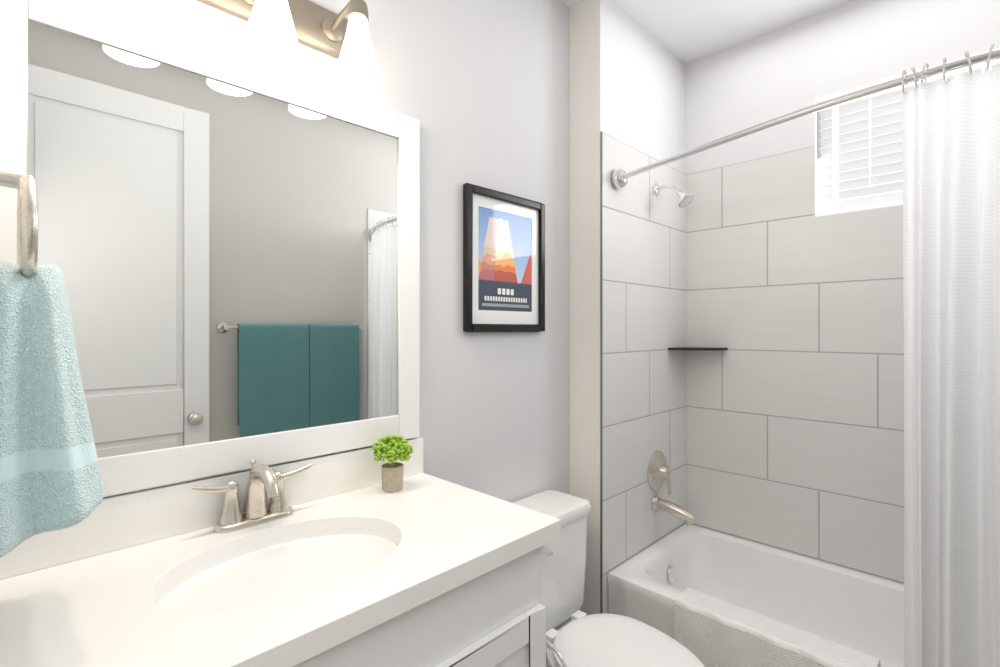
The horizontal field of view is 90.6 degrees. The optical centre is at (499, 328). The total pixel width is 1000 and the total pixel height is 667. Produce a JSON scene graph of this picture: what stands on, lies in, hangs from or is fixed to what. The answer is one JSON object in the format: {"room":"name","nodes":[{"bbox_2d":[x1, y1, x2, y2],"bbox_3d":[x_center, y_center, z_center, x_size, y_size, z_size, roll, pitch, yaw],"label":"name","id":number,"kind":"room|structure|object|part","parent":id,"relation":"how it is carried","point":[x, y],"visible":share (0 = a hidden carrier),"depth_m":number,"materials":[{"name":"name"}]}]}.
{"room":"bathroom","nodes":[
{"label":"bathroom","id":0,"kind":"room"},
{"bbox_2d":[93,0,569,502],"bbox_3d":[-0.419,0.007,1.479,0.140,2.740,1.894,0,0,45],"label":"wall","id":1,"kind":"structure","parent":0,"point":[479,90],"depth_m":1.72,"materials":[{"name":"paint"}]},
{"bbox_2d":[0,0,419,496],"bbox_3d":[-0.587,-0.155,1.191,0.024,0.975,0.947,0,0,45],"label":"mirror","id":2,"kind":"object","parent":1,"relation":"attached to","point":[229,243],"visible":0.75,"depth_m":1.11,"materials":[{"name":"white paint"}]},
{"bbox_2d":[136,0,379,86],"bbox_3d":[-0.532,-0.737,1.113,0.212,0.228,0.550,0,0,45],"label":"sconce","id":3,"kind":"object","parent":1,"relation":"attached to","point":[280,27],"visible":1,"depth_m":1.19,"materials":[{"name":"white glass"}]},
{"bbox_2d":[463,183,544,331],"bbox_3d":[0.026,-0.242,1.811,0.022,0.507,0.412,0,0,45],"label":"picture frame","id":4,"kind":"object","parent":1,"relation":"attached to","point":[503,262],"visible":0.98,"depth_m":1.80,"materials":[{"name":"black wood"}]},
{"bbox_2d":[478,206,531,311],"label":"art","id":5,"kind":"object","parent":4,"relation":"attached to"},
{"bbox_2d":[600,0,684,173],"bbox_3d":[0.578,0.007,2.379,0.291,2.740,0.786,0,0,45],"label":"wall","id":6,"kind":"structure","parent":0,"point":[642,89],"depth_m":2.22,"materials":[{"name":"ceramic tile"},{"name":"grout"},{"name":"paint"}]},
{"bbox_2d":[570,0,599,614],"bbox_3d":[0.350,0.007,2.049,0.150,2.740,0.001,0,0,45],"label":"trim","id":7,"kind":"structure","parent":6,"relation":"attached to","point":[584,249],"depth_m":2.04,"materials":[{"name":"paint"}]},
{"bbox_2d":[603,133,685,613],"bbox_3d":[0.682,0.292,2.271,0.008,2.170,0.776,0,0,45],"label":"tiled wall","id":8,"kind":"structure","parent":6,"relation":"attached to","point":[644,317],"depth_m":2.21,"materials":[{"name":"grey tile"}]},
{"bbox_2d":[600,131,602,613],"bbox_3d":[0.409,0.291,1.994,0.010,2.172,0.002,0,0,45],"label":"tile trim edge","id":9,"kind":"structure","parent":8,"relation":"attached to","point":[601,372],"depth_m":1.99,"materials":[{"name":"silver metal"}]},
{"bbox_2d":[647,451,671,494],"bbox_3d":[0.763,0.664,2.291,0.078,0.186,0.180,0,0,45],"label":"shower valve","id":10,"kind":"object","parent":8,"relation":"attached to","point":[659,470],"visible":1,"depth_m":2.28,"materials":[{"name":"silver metal"}]},
{"bbox_2d":[653,183,693,207],"bbox_3d":[0.792,-0.615,2.251,0.177,0.137,0.080,0,0,45],"label":"shower head","id":11,"kind":"object","parent":8,"relation":"attached to","point":[685,199],"visible":1,"depth_m":2.22},
{"bbox_2d":[652,495,694,525],"bbox_3d":[0.789,0.821,2.244,0.182,0.092,0.068,0,0,45],"label":"tub spout","id":12,"kind":"object","parent":8,"relation":"attached to","point":[677,510],"visible":1,"depth_m":2.23,"materials":[{"name":"silver metal"}]},
{"bbox_2d":[560,0,852,64],"bbox_3d":[0.133,-1.413,0.741,1.963,0.100,4.020,0,0,45],"label":"ceiling","id":13,"kind":"structure","parent":0,"point":[685,32],"depth_m":2.17,"materials":[{"name":"paint"}]},
{"bbox_2d":[685,0,999,174],"bbox_3d":[1.448,0.007,2.169,1.823,2.740,0.140,0,0,45],"label":"wall","id":14,"kind":"structure","parent":0,"point":[809,61],"depth_m":2.17,"materials":[{"name":"grey paint"}]},
{"bbox_2d":[668,347,727,349],"bbox_3d":[0.958,0.096,2.398,0.205,0.010,0.205,0,0,45],"label":"corner shelf","id":15,"kind":"object","parent":14,"relation":"attached to","point":[694,348],"visible":1,"depth_m":2.36,"materials":[{"name":"brown metal"}]},
{"bbox_2d":[686,146,903,583],"bbox_3d":[1.502,0.292,2.011,1.524,2.170,0.008,0,0,45],"label":"tile","id":16,"kind":"structure","parent":14,"relation":"attached to","point":[795,411],"depth_m":2.20,"materials":[{"name":"grey tile"}]},
{"bbox_2d":[815,204,902,216],"bbox_3d":[1.615,-0.484,1.970,0.600,0.010,0.108,0,0,45],"label":"sill","id":17,"kind":"structure","parent":14,"relation":"attached to","point":[860,210],"depth_m":2.03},
{"bbox_2d":[822,170,902,202],"bbox_3d":[1.656,-0.739,2.012,0.600,0.515,0.040,0,0,45],"label":"window","id":18,"kind":"structure","parent":14,"relation":"in","point":[865,186],"depth_m":2.12,"materials":[{"name":"plastic"}]},
{"bbox_2d":[815,48,999,215],"bbox_3d":[1.609,-0.741,1.965,0.599,0.502,0.092,0,0,45],"label":"window frame","id":19,"kind":"structure","parent":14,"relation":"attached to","point":[817,164],"depth_m":2.14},
{"bbox_2d":[818,59,999,214],"bbox_3d":[1.610,-0.741,1.966,0.588,0.499,0.066,0,0,45],"label":"window blind","id":20,"kind":"object","parent":14,"relation":"attached to","point":[861,138],"visible":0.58,"depth_m":2.06,"materials":[{"name":"white plastic"}]},
{"bbox_3d":[0.133,1.427,0.741,1.963,0.100,4.020,0,0,45],"label":"floor","id":21,"kind":"structure","parent":0,"visible":0},
{"bbox_2d":[0,437,560,666],"bbox_3d":[-0.386,0.857,0.999,0.580,1.039,0.969,0,0,45],"label":"bathroom vanity","id":22,"kind":"object","parent":21,"relation":"on","point":[349,562],"visible":0.96,"depth_m":0.96,"materials":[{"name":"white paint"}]},
{"bbox_2d":[192,459,313,532],"bbox_3d":[-0.534,0.375,1.115,0.151,0.139,0.265,0,0,45],"label":"faucet","id":23,"kind":"object","parent":22,"relation":"on","point":[262,479],"visible":1,"depth_m":1.12,"materials":[{"name":"silver metal"}]},
{"bbox_2d":[372,435,412,492],"bbox_3d":[-0.298,0.369,1.370,0.110,0.150,0.111,0,0,45],"label":"plant","id":24,"kind":"object","parent":22,"relation":"on","point":[395,447],"visible":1,"depth_m":1.35,"materials":[{"name":"green plant"}]},
{"bbox_3d":[-0.298,0.410,1.371,0.062,0.068,0.062,0,0,45],"label":"pot","id":25,"kind":"part","parent":24,"relation":"part of","materials":[{"name":"ceramic"}]},
{"bbox_2d":[513,490,704,666],"bbox_3d":[0.257,1.007,1.542,0.721,0.739,0.570,0,0,45],"label":"toilet","id":26,"kind":"object","parent":21,"relation":"on","point":[576,636],"visible":0.46,"depth_m":1.66,"materials":[{"name":"ceramic"}]},
{"bbox_3d":[0.134,0.835,1.767,0.229,0.395,0.424,0,0,45],"label":"tank","id":27,"kind":"part","parent":26,"relation":"part of","materials":[{"name":"ceramic"}]},
{"bbox_3d":[0.388,1.010,1.515,0.497,0.046,0.382,0,0,45],"label":"seat","id":28,"kind":"part","parent":26,"relation":"part of","materials":[{"name":"white paint"}]},
{"bbox_2d":[608,524,903,666],"bbox_3d":[1.235,1.185,1.747,1.513,0.385,0.740,0,0,45],"label":"bathtub","id":29,"kind":"object","parent":21,"relation":"on","point":[856,610],"visible":0.56,"depth_m":2.09,"materials":[{"name":"ceramic"}]},
{"bbox_2d":[674,587,880,666],"bbox_3d":[0.887,1.139,1.639,0.580,0.327,0.144,0,0,45],"label":"bath mat","id":30,"kind":"object","parent":29,"relation":"on","point":[710,631],"visible":1,"depth_m":1.64,"materials":[{"name":"white fabric"}]},
{"bbox_3d":[-0.687,0.007,0.511,0.840,2.740,0.140,0,0,45],"label":"wall","id":31,"kind":"structure","parent":0,"visible":0},
{"bbox_2d":[0,172,102,557],"bbox_3d":[-0.697,0.029,0.730,0.292,0.548,0.156,0,0,45],"label":"towel ring","id":32,"kind":"object","parent":31,"relation":"attached to","point":[50,479],"visible":1,"depth_m":0.67,"materials":[{"name":"teal fabric"}]},
{"bbox_3d":[1.765,0.292,1.199,0.008,2.170,0.776,0,0,45],"label":"wall tile","id":33,"kind":"structure","parent":0,"visible":0},
{"bbox_2d":[611,44,999,666],"bbox_3d":[0.945,0.334,1.453,1.516,1.996,0.305,0,0,45],"label":"curtain","id":34,"kind":"object","parent":33,"relation":"attached to","point":[951,213],"visible":1,"depth_m":1.17,"materials":[{"name":"white fabric"}]},
{"bbox_3d":[0.957,-0.623,1.465,1.516,0.082,0.271,0,0,45],"label":"rod","id":35,"kind":"part","parent":34,"relation":"part of","materials":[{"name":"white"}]}
]}

